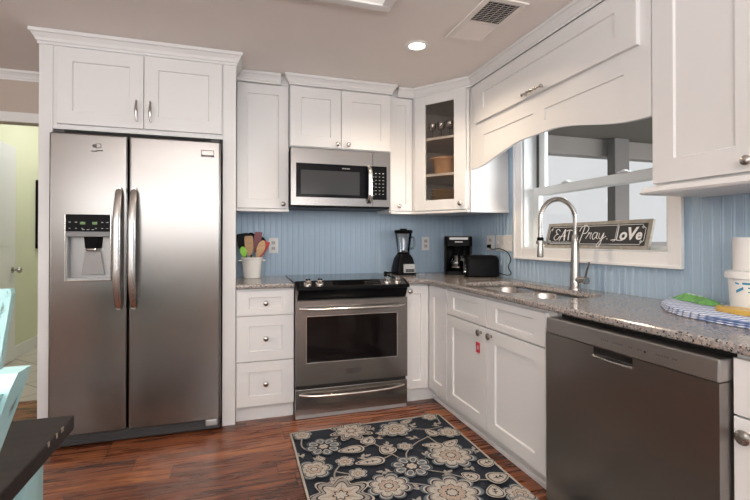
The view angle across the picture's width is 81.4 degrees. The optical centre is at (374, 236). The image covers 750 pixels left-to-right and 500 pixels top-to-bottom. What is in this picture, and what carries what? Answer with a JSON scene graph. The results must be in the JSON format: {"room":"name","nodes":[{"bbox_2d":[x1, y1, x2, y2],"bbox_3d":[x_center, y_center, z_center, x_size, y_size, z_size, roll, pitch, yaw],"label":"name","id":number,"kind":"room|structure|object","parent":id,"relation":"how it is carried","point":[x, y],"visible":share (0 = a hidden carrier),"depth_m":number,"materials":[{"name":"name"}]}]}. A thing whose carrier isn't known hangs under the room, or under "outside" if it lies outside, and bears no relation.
{"room":"kitchen","nodes":[
{"label":"kitchen","id":0,"kind":"room"},
{"bbox_2d":[0,124,38,345],"bbox_3d":[-3.631,-0.202,4.492,0.120,2.750,3.328,0,0,-17],"label":"wall","id":1,"kind":"structure","parent":0,"point":[25,139],"depth_m":4.43,"materials":[{"name":"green paint"}]},
{"bbox_2d":[0,141,21,364],"bbox_3d":[-3.276,0.152,3.762,0.115,2.008,0.790,0,0,-17],"label":"door","id":2,"kind":"structure","parent":1,"relation":"in","point":[7,152],"depth_m":4.00,"materials":[{"name":"white paint"}]},
{"bbox_2d":[15,336,36,357],"bbox_3d":[-3.745,1.117,5.075,0.014,0.119,1.870,0,0,-17],"label":"baseboard","id":3,"kind":"structure","parent":1,"relation":"attached to","point":[31,343],"depth_m":4.40,"materials":[{"name":"white paint"}]},
{"bbox_2d":[35,180,37,248],"bbox_3d":[-3.688,-0.239,4.935,0.033,0.730,0.610,0,0,-17],"label":"picture frame","id":4,"kind":"object","parent":1,"relation":"attached to","point":[36,215],"visible":0.23,"depth_m":4.64,"materials":[{"name":"black plastic"}]},
{"bbox_2d":[0,79,38,126],"bbox_3d":[-3.171,0.011,2.826,2.258,2.300,0.120,0,0,-17],"label":"wall","id":5,"kind":"structure","parent":0,"point":[15,96],"depth_m":3.00,"materials":[{"name":"beige paint"}]},
{"bbox_2d":[0,68,38,82],"bbox_3d":[-3.146,-1.106,2.757,2.240,0.063,0.039,0,0,-17],"label":"trim","id":6,"kind":"structure","parent":5,"relation":"attached to","point":[6,74],"depth_m":2.98,"materials":[{"name":"white paint"}]},
{"bbox_2d":[0,111,38,123],"bbox_3d":[-2.618,0.154,2.926,1.135,2.015,0.017,0,0,-17],"label":"trim","id":7,"kind":"structure","parent":5,"relation":"attached to","point":[6,116],"depth_m":2.98,"materials":[{"name":"white paint"}]},
{"bbox_2d":[3,347,547,499],"bbox_3d":[-1.270,1.182,1.675,5.200,0.060,10.100,0,0,-17],"label":"floor","id":8,"kind":"structure","parent":0,"point":[255,459],"depth_m":2.25,"materials":[{"name":"brown wood"}]},
{"bbox_2d":[0,288,14,368],"bbox_3d":[-1.251,0.653,1.035,0.432,0.990,0.580,0,0,-17],"label":"dining chair","id":9,"kind":"object","parent":8,"relation":"on","point":[7,295],"visible":0.95,"depth_m":1.33,"materials":[{"name":"teal paint"}]},
{"bbox_2d":[0,365,30,450],"bbox_3d":[-0.621,0.647,0.235,0.580,0.990,0.432,0,0,-17],"label":"dining chair","id":10,"kind":"object","parent":8,"relation":"on","point":[13,379],"visible":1,"depth_m":0.50,"materials":[{"name":"teal paint"}]},
{"bbox_2d":[0,415,73,499],"bbox_3d":[-0.880,0.768,0.103,0.911,0.745,1.562,0,0,-17],"label":"dining table","id":11,"kind":"object","parent":8,"relation":"on","point":[28,444],"visible":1,"depth_m":0.85,"materials":[{"name":"brown wood"}]},
{"bbox_2d":[27,25,242,425],"bbox_3d":[-1.437,0.012,2.804,1.112,2.298,0.650,0,0,-17],"label":"tall cabinet","id":12,"kind":"object","parent":8,"relation":"on","point":[90,83],"visible":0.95,"depth_m":2.53,"materials":[{"name":"white paint"}]},
{"bbox_2d":[48,129,222,446],"bbox_3d":[-1.426,0.285,2.743,0.876,1.734,0.722,0,0,-17],"label":"refrigerator","id":13,"kind":"object","parent":8,"relation":"on","point":[136,223],"visible":0.97,"depth_m":2.48,"materials":[{"name":"grey metal"}]},
{"bbox_2d":[236,288,293,421],"bbox_3d":[-0.774,0.745,3.016,0.356,0.834,0.633,0,0,-17],"label":"base cabinet","id":14,"kind":"object","parent":8,"relation":"on","point":[264,317],"visible":1,"depth_m":2.75,"materials":[{"name":"white paint"}]},
{"bbox_2d":[236,276,294,289],"bbox_3d":[-0.777,0.312,3.026,0.356,0.030,0.619,0,0,-17],"label":"countertop","id":15,"kind":"structure","parent":14,"relation":"on","point":[264,282],"depth_m":2.78,"materials":[{"name":"stone"}]},
{"bbox_2d":[238,257,265,278],"bbox_3d":[-0.892,0.222,3.164,0.165,0.152,0.152,0,0,24],"label":"utensil crock","id":16,"kind":"object","parent":15,"relation":"on","point":[251,265],"visible":0.98,"depth_m":3.11,"materials":[{"name":"white ceramic"}]},
{"bbox_2d":[236,233,248,256],"bbox_3d":[-0.958,0.128,3.171,0.098,0.317,0.023,0,0,-17],"label":"spatula","id":17,"kind":"object","parent":16,"relation":"in","point":[240,237],"visible":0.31,"depth_m":3.17,"materials":[{"name":"black plastic"}]},
{"bbox_2d":[240,247,246,256],"bbox_3d":[-0.929,0.178,3.124,0.074,0.218,0.021,0,0,-13],"label":"spoon","id":18,"kind":"object","parent":16,"relation":"in","point":[243,251],"visible":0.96,"depth_m":3.12,"materials":[{"name":"plastic"}]},
{"bbox_2d":[244,236,253,256],"bbox_3d":[-0.911,0.139,3.151,0.064,0.295,0.017,0,0,-17],"label":"spatula","id":19,"kind":"object","parent":16,"relation":"in","point":[248,240],"visible":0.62,"depth_m":3.15,"materials":[{"name":"brown wood"}]},
{"bbox_2d":[253,232,261,256],"bbox_3d":[-0.857,0.124,3.182,0.064,0.324,0.011,0,0,-17],"label":"spatula","id":20,"kind":"object","parent":16,"relation":"in","point":[258,235],"visible":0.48,"depth_m":3.18,"materials":[{"name":"pink plastic"}]},
{"bbox_2d":[256,240,264,256],"bbox_3d":[-0.841,0.155,3.123,0.110,0.264,0.025,0,0,-4],"label":"spoon","id":21,"kind":"object","parent":16,"relation":"in","point":[260,249],"visible":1,"depth_m":3.12,"materials":[{"name":"brown wood"}]},
{"bbox_2d":[259,241,269,256],"bbox_3d":[-0.833,0.157,3.170,0.136,0.262,0.013,0,0,-11],"label":"spatula","id":22,"kind":"object","parent":16,"relation":"in","point":[266,242],"visible":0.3,"depth_m":3.17,"materials":[{"name":"red plastic"}]},
{"bbox_2d":[285,273,409,419],"bbox_3d":[-0.229,0.714,3.147,0.757,0.897,0.702,0,0,-17],"label":"range","id":23,"kind":"object","parent":8,"relation":"on","point":[350,329],"visible":1,"depth_m":2.86,"materials":[{"name":"silver metal"}]},
{"bbox_2d":[285,273,394,283],"bbox_3d":[-0.244,0.300,3.199,0.757,0.016,0.600,0,0,-17],"label":"cooktop","id":24,"kind":"object","parent":23,"relation":"in","point":[348,276],"depth_m":3.14,"materials":[{"name":"black glass"}]},
{"bbox_2d":[290,413,538,499],"bbox_3d":[0.214,1.138,1.884,0.962,0.030,1.708,0,0,-17],"label":"area rug","id":25,"kind":"object","parent":8,"relation":"on","point":[423,457],"visible":1,"depth_m":2.18,"materials":[{"name":"fabric"}]},
{"bbox_2d":[406,284,522,410],"bbox_3d":[0.531,0.747,3.300,0.778,0.834,0.874,0,0,-17],"label":"base cabinet","id":26,"kind":"object","parent":8,"relation":"on","point":[426,377],"visible":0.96,"depth_m":3.04,"materials":[{"name":"white paint"}]},
{"bbox_2d":[381,272,749,356],"bbox_3d":[0.882,0.306,2.187,0.778,0.030,3.214,0,0,-17],"label":"countertop","id":27,"kind":"structure","parent":26,"relation":"on","point":[637,313],"depth_m":1.75,"materials":[{"name":"stone"}]},
{"bbox_2d":[384,229,415,274],"bbox_3d":[0.203,0.117,3.495,0.278,0.367,0.180,0,0,-10],"label":"blender","id":28,"kind":"object","parent":27,"relation":"on","point":[403,262],"visible":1,"depth_m":3.44,"materials":[{"name":"black plastic"}]},
{"bbox_2d":[395,234,411,251],"bbox_3d":[0.228,0.051,3.502,0.136,0.167,0.136,0,0,-17],"label":"jar","id":29,"kind":"object","parent":28,"relation":"on","point":[396,235],"depth_m":3.48,"materials":[{"name":"clear glass"}]},
{"bbox_2d":[444,236,471,274],"bbox_3d":[0.670,0.146,3.526,0.218,0.308,0.247,0,0,6],"label":"coffee maker","id":30,"kind":"object","parent":27,"relation":"on","point":[456,248],"visible":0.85,"depth_m":3.46,"materials":[{"name":"black plastic"}]},
{"bbox_2d":[460,245,511,276],"bbox_3d":[0.804,0.178,3.237,0.286,0.240,0.298,0,0,-17],"label":"toaster","id":31,"kind":"object","parent":27,"relation":"on","point":[473,265],"visible":0.99,"depth_m":3.20,"materials":[{"name":"black plastic"}]},
{"bbox_2d":[481,286,581,298],"bbox_3d":[0.848,0.422,2.470,0.409,0.193,0.849,0,0,-17],"label":"sink","id":32,"kind":"object","parent":27,"relation":"in","point":[509,289],"visible":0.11,"depth_m":2.56,"materials":[{"name":"silver metal"}]},
{"bbox_2d":[481,287,535,292],"bbox_3d":[0.777,0.413,2.696,0.369,0.173,0.334,0,0,-17],"label":"basin","id":33,"kind":"object","parent":32,"relation":"in","point":[504,289],"depth_m":2.85,"materials":[{"name":"silver metal"}]},
{"bbox_2d":[517,293,577,298],"bbox_3d":[0.902,0.420,2.298,0.369,0.193,0.449,0,0,-17],"label":"basin","id":34,"kind":"object","parent":32,"relation":"in","point":[536,295],"depth_m":2.51,"materials":[{"name":"silver metal"}]},
{"bbox_2d":[536,197,589,289],"bbox_3d":[1.016,0.036,2.345,0.285,0.512,0.144,0,0,-17],"label":"faucet","id":35,"kind":"object","parent":27,"relation":"on","point":[576,280],"visible":1,"depth_m":2.39,"materials":[{"name":"silver metal"}]},
{"bbox_2d":[660,297,749,328],"bbox_3d":[1.280,0.275,1.522,0.360,0.021,0.825,0,0,-17],"label":"dish towel","id":36,"kind":"object","parent":27,"relation":"on","point":[687,309],"visible":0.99,"depth_m":1.53,"materials":[{"name":"blue fabric"}]},
{"bbox_2d":[670,293,724,305],"bbox_3d":[1.320,0.251,1.782,0.094,0.029,0.236,0,0,8],"label":"plastic bag","id":37,"kind":"object","parent":36,"relation":"on","point":[690,297],"visible":0.92,"depth_m":1.76,"materials":[{"name":"green plastic"}]},
{"bbox_2d":[715,305,749,316],"bbox_3d":[1.282,0.255,1.433,0.090,0.016,0.335,0,0,-17],"label":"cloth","id":38,"kind":"object","parent":36,"relation":"on","point":[743,311],"visible":1,"depth_m":1.51,"materials":[{"name":"yellow fabric"}]},
{"bbox_2d":[724,269,749,307],"bbox_3d":[1.378,0.193,1.577,0.182,0.142,0.182,0,0,-17],"label":"plastic tub","id":39,"kind":"object","parent":36,"relation":"on","point":[738,281],"visible":0.77,"depth_m":1.56,"materials":[{"name":"white plastic"}]},
{"bbox_2d":[732,237,749,270],"bbox_3d":[1.378,0.062,1.578,0.132,0.120,0.132,0,0,-17],"label":"paper towel roll","id":40,"kind":"object","parent":39,"relation":"on","point":[740,245],"visible":1,"depth_m":1.56,"materials":[{"name":"white paper"}]},
{"bbox_2d":[735,282,749,292],"bbox_3d":[1.319,0.181,1.533,0.013,0.040,0.088,0,-1,-36],"label":"print","id":41,"kind":"object","parent":39,"relation":"attached to","point":[740,287],"depth_m":1.55},
{"bbox_2d":[433,288,561,488],"bbox_3d":[0.836,0.742,2.577,0.630,0.834,1.328,0,0,-17],"label":"base cabinet","id":42,"kind":"object","parent":8,"relation":"on","point":[496,348],"visible":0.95,"depth_m":2.25,"materials":[{"name":"white paint"}]},
{"bbox_2d":[546,314,737,499],"bbox_3d":[1.129,0.739,1.604,0.647,0.826,0.696,0,0,-17],"label":"dishwasher","id":43,"kind":"object","parent":8,"relation":"on","point":[631,414],"visible":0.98,"depth_m":1.44,"materials":[{"name":"silver metal"}]},
{"bbox_2d":[734,354,749,499],"bbox_3d":[1.337,0.730,0.982,0.630,0.834,0.608,0,0,-17],"label":"base cabinet","id":44,"kind":"object","parent":8,"relation":"on","point":[742,362],"visible":0.99,"depth_m":1.17,"materials":[{"name":"white paint"}]},
{"bbox_2d":[0,0,572,88],"bbox_3d":[-0.727,-1.200,0.065,5.460,0.080,6.870,0,0,-17],"label":"ceiling","id":45,"kind":"structure","parent":0,"point":[312,37],"depth_m":2.41,"materials":[{"name":"paint"}]},
{"bbox_2d":[317,0,395,11],"bbox_3d":[-0.310,-1.138,1.425,1.172,0.022,1.215,0,0,-17],"label":"ceiling light panel","id":46,"kind":"object","parent":45,"relation":"attached to","point":[379,5],"visible":1,"depth_m":2.10,"materials":[{"name":"white paint"}]},
{"bbox_2d":[359,0,383,3],"bbox_3d":[-0.310,-1.142,1.425,1.072,0.014,1.115,0,0,-17],"label":"diffuser","id":47,"kind":"object","parent":46,"relation":"attached to","point":[360,1],"depth_m":2.09,"materials":[{"name":"white plastic"}]},
{"bbox_2d":[405,40,428,51],"bbox_3d":[0.250,-1.137,2.600,0.144,0.006,0.144,0,0,-17],"label":"recessed light","id":48,"kind":"object","parent":45,"relation":"in","point":[416,45],"visible":1,"depth_m":2.59,"materials":[{"name":"white paint"}]},
{"bbox_2d":[445,0,529,43],"bbox_3d":[0.578,-1.137,2.307,0.235,0.010,0.445,0,0,-17],"label":"ceiling vent","id":49,"kind":"object","parent":45,"relation":"in","point":[488,16],"visible":1,"depth_m":2.28,"materials":[{"name":"metal"}]},
{"bbox_2d":[236,86,462,276],"bbox_3d":[-0.567,0.016,3.491,3.095,2.300,0.134,0,0,-17],"label":"wall","id":50,"kind":"structure","parent":0,"point":[309,242],"depth_m":3.52,"materials":[{"name":"blue paint"}]},
{"bbox_2d":[236,69,288,212],"bbox_3d":[-0.817,-0.654,3.157,0.353,0.961,0.358,0,0,-17],"label":"upper cabinet","id":51,"kind":"object","parent":50,"relation":"attached to","point":[262,133],"visible":0.98,"depth_m":3.03,"materials":[{"name":"white paint"}]},
{"bbox_2d":[269,238,277,252],"bbox_3d":[-0.780,0.066,3.348,0.070,0.117,0.008,0,0,-17],"label":"wall outlet","id":52,"kind":"object","parent":50,"relation":"attached to","point":[273,246],"visible":0.99,"depth_m":3.35,"materials":[{"name":"grey plastic"}]},
{"bbox_2d":[284,72,397,152],"bbox_3d":[-0.283,-0.883,3.308,0.827,0.501,0.394,0,0,-17],"label":"upper cabinet","id":53,"kind":"object","parent":50,"relation":"attached to","point":[329,113],"visible":0.99,"depth_m":3.15,"materials":[{"name":"white paint"}]},
{"bbox_2d":[289,147,389,211],"bbox_3d":[-0.285,-0.411,3.276,0.723,0.410,0.450,0,0,-17],"label":"microwave","id":54,"kind":"object","parent":53,"relation":"attached to","point":[319,179],"visible":0.99,"depth_m":3.11,"materials":[{"name":"grey metal"}]},
{"bbox_2d":[377,87,412,214],"bbox_3d":[0.163,-0.652,3.465,0.192,0.961,0.358,0,0,-17],"label":"upper cabinet","id":55,"kind":"object","parent":50,"relation":"attached to","point":[401,98],"visible":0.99,"depth_m":3.34,"materials":[{"name":"white paint"}]},
{"bbox_2d":[422,237,428,249],"bbox_3d":[0.433,0.057,3.730,0.070,0.115,0.008,0,0,-17],"label":"wall outlet","id":56,"kind":"object","parent":50,"relation":"attached to","point":[425,240],"visible":1,"depth_m":3.73,"materials":[{"name":"grey plastic"}]},
{"bbox_2d":[548,117,652,143],"bbox_3d":[4.774,-1.601,3.910,7.340,0.100,6.700,0,0,-17],"label":"ceiling","id":57,"kind":"structure","parent":0,"point":[640,131],"depth_m":6.34,"materials":[{"name":"paint"}]},
{"bbox_2d":[548,135,652,162],"bbox_3d":[3.799,-1.394,7.009,7.340,0.270,0.200,0,0,-17],"label":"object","id":58,"kind":"structure","parent":57,"relation":"attached to","point":[564,146],"depth_m":6.76,"materials":[{"name":"paint"}]},
{"bbox_2d":[543,242,666,245],"bbox_3d":[3.856,0.838,7.210,7.100,1.510,0.100,0,0,-17],"label":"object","id":59,"kind":"object","parent":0,"point":[652,243],"depth_m":7.48,"materials":[{"name":"paint"}]},
{"bbox_2d":[463,146,749,303],"bbox_3d":[1.820,-0.004,0.768,0.154,2.300,6.500,0,0,-17],"label":"wall","id":60,"kind":"structure","parent":0,"point":[711,224],"depth_m":1.99,"materials":[{"name":"blue paint"}]},
{"bbox_2d":[400,76,508,215],"bbox_3d":[0.582,-0.652,3.414,0.619,0.961,0.707,0,0,-17],"label":"upper cabinet","id":61,"kind":"object","parent":60,"relation":"attached to","point":[483,190],"visible":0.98,"depth_m":3.19,"materials":[{"name":"white paint"}]},
{"bbox_2d":[426,135,453,153],"bbox_3d":[0.589,-0.734,3.436,0.576,0.018,0.654,0,0,-17],"label":"shelf","id":62,"kind":"object","parent":61,"relation":"attached to","point":[443,144],"depth_m":3.46,"materials":[{"name":"white paint"}]},
{"bbox_2d":[426,172,453,184],"bbox_3d":[0.589,-0.462,3.434,0.576,0.018,0.654,0,0,-17],"label":"shelf","id":63,"kind":"object","parent":61,"relation":"attached to","point":[439,178],"depth_m":3.44,"materials":[{"name":"white paint"}]},
{"bbox_2d":[437,122,444,136],"bbox_3d":[0.495,-0.801,3.267,0.060,0.112,0.060,0,0,-17],"label":"wine glass","id":64,"kind":"object","parent":61,"relation":"on","point":[437,122],"visible":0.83,"depth_m":3.27,"materials":[{"name":"clear glass"}]},
{"bbox_2d":[430,156,453,173],"bbox_3d":[0.535,-0.536,3.330,0.226,0.127,0.226,0,0,-17],"label":"bowl","id":65,"kind":"object","parent":61,"relation":"on","point":[441,164],"visible":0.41,"depth_m":3.25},
{"bbox_2d":[446,120,453,135],"bbox_3d":[0.554,-0.801,3.228,0.060,0.112,0.060,0,0,-17],"label":"wine glass","id":66,"kind":"object","parent":61,"relation":"on","point":[449,128],"visible":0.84,"depth_m":3.22,"materials":[{"name":"clear glass"}]},
{"bbox_3d":[0.535,-0.216,3.324,0.214,0.020,0.214,0,0,-17],"label":"plate","id":67,"kind":"object","parent":61,"relation":"in","visible":0},
{"bbox_3d":[0.537,-0.238,3.325,0.214,0.021,0.214,0,0,-17],"label":"plate","id":68,"kind":"object","parent":67,"relation":"on","visible":0},
{"bbox_3d":[0.536,-0.259,3.327,0.214,0.020,0.214,0,0,-17],"label":"plate","id":69,"kind":"object","parent":68,"relation":"on","visible":0},
{"bbox_2d":[431,197,453,199],"bbox_3d":[0.532,-0.281,3.327,0.214,0.020,0.214,0,0,-17],"label":"plate","id":70,"kind":"object","parent":69,"relation":"on","point":[441,198],"visible":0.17,"depth_m":3.24,"materials":[{"name":"ceramic"}]},
{"bbox_2d":[431,194,453,197],"bbox_3d":[0.532,-0.302,3.326,0.214,0.020,0.214,0,0,-17],"label":"plate","id":71,"kind":"object","parent":70,"relation":"on","point":[445,195],"visible":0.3,"depth_m":3.26,"materials":[{"name":"ceramic"}]},
{"bbox_2d":[431,192,453,194],"bbox_3d":[0.533,-0.324,3.324,0.214,0.020,0.214,0,0,-17],"label":"plate","id":72,"kind":"object","parent":71,"relation":"on","point":[433,193],"visible":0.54,"depth_m":3.26,"materials":[{"name":"ceramic"}]},
{"bbox_2d":[431,189,453,191],"bbox_3d":[0.534,-0.345,3.331,0.214,0.020,0.214,0,0,-17],"label":"plate","id":73,"kind":"object","parent":72,"relation":"on","point":[434,190],"visible":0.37,"depth_m":3.26,"materials":[{"name":"ceramic"}]},
{"bbox_2d":[487,235,493,249],"bbox_3d":[0.903,0.047,3.412,0.008,0.116,0.105,0,0,-17],"label":"wall outlet","id":74,"kind":"object","parent":60,"relation":"attached to","point":[490,239],"visible":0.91,"depth_m":3.40,"materials":[{"name":"grey plastic"}]},
{"bbox_2d":[496,235,512,250],"bbox_3d":[0.960,0.045,3.218,0.014,0.114,0.203,0,0,-17],"label":"switch plate","id":75,"kind":"object","parent":60,"relation":"attached to","point":[505,242],"visible":1,"depth_m":3.21,"materials":[{"name":"white plastic"}]},
{"bbox_2d":[468,0,651,169],"bbox_3d":[1.016,-0.811,2.465,0.361,0.658,1.412,0,0,-17],"label":"upper cabinet","id":76,"kind":"object","parent":60,"relation":"attached to","point":[589,62],"visible":1,"depth_m":2.17,"materials":[{"name":"white paint"}]},
{"bbox_2d":[513,131,684,269],"bbox_3d":[1.250,-0.406,2.542,0.176,1.110,1.231,0,0,-17],"label":"window","id":77,"kind":"structure","parent":60,"relation":"in","point":[530,155],"depth_m":2.74,"materials":[{"name":"white paint"}]},
{"bbox_2d":[544,219,655,249],"bbox_3d":[1.248,-0.008,2.504,0.058,0.159,0.755,0,0,-17],"label":"sign","id":78,"kind":"object","parent":77,"relation":"on","point":[637,234],"visible":0.96,"depth_m":2.39,"materials":[{"name":"grey wood"}]},
{"bbox_2d":[639,0,749,197],"bbox_3d":[1.354,-0.660,1.423,0.348,0.976,0.825,0,0,-17],"label":"upper cabinet","id":79,"kind":"object","parent":60,"relation":"attached to","point":[701,48],"visible":1,"depth_m":1.58,"materials":[{"name":"white paint"}]},
{"label":"outside","id":80,"kind":"structure","parent":0,"visible":0},
{"bbox_3d":[4.774,1.619,3.887,7.340,0.100,6.700,0,0,-17],"label":"ground porch","id":81,"kind":"structure","parent":80,"visible":0},
{"bbox_2d":[607,138,628,220],"bbox_3d":[3.809,0.030,6.818,0.290,3.119,0.149,0,0,-17],"label":"post porch","id":82,"kind":"object","parent":81,"relation":"on","point":[617,148],"visible":0.45,"depth_m":6.76,"materials":[{"name":"paint"}]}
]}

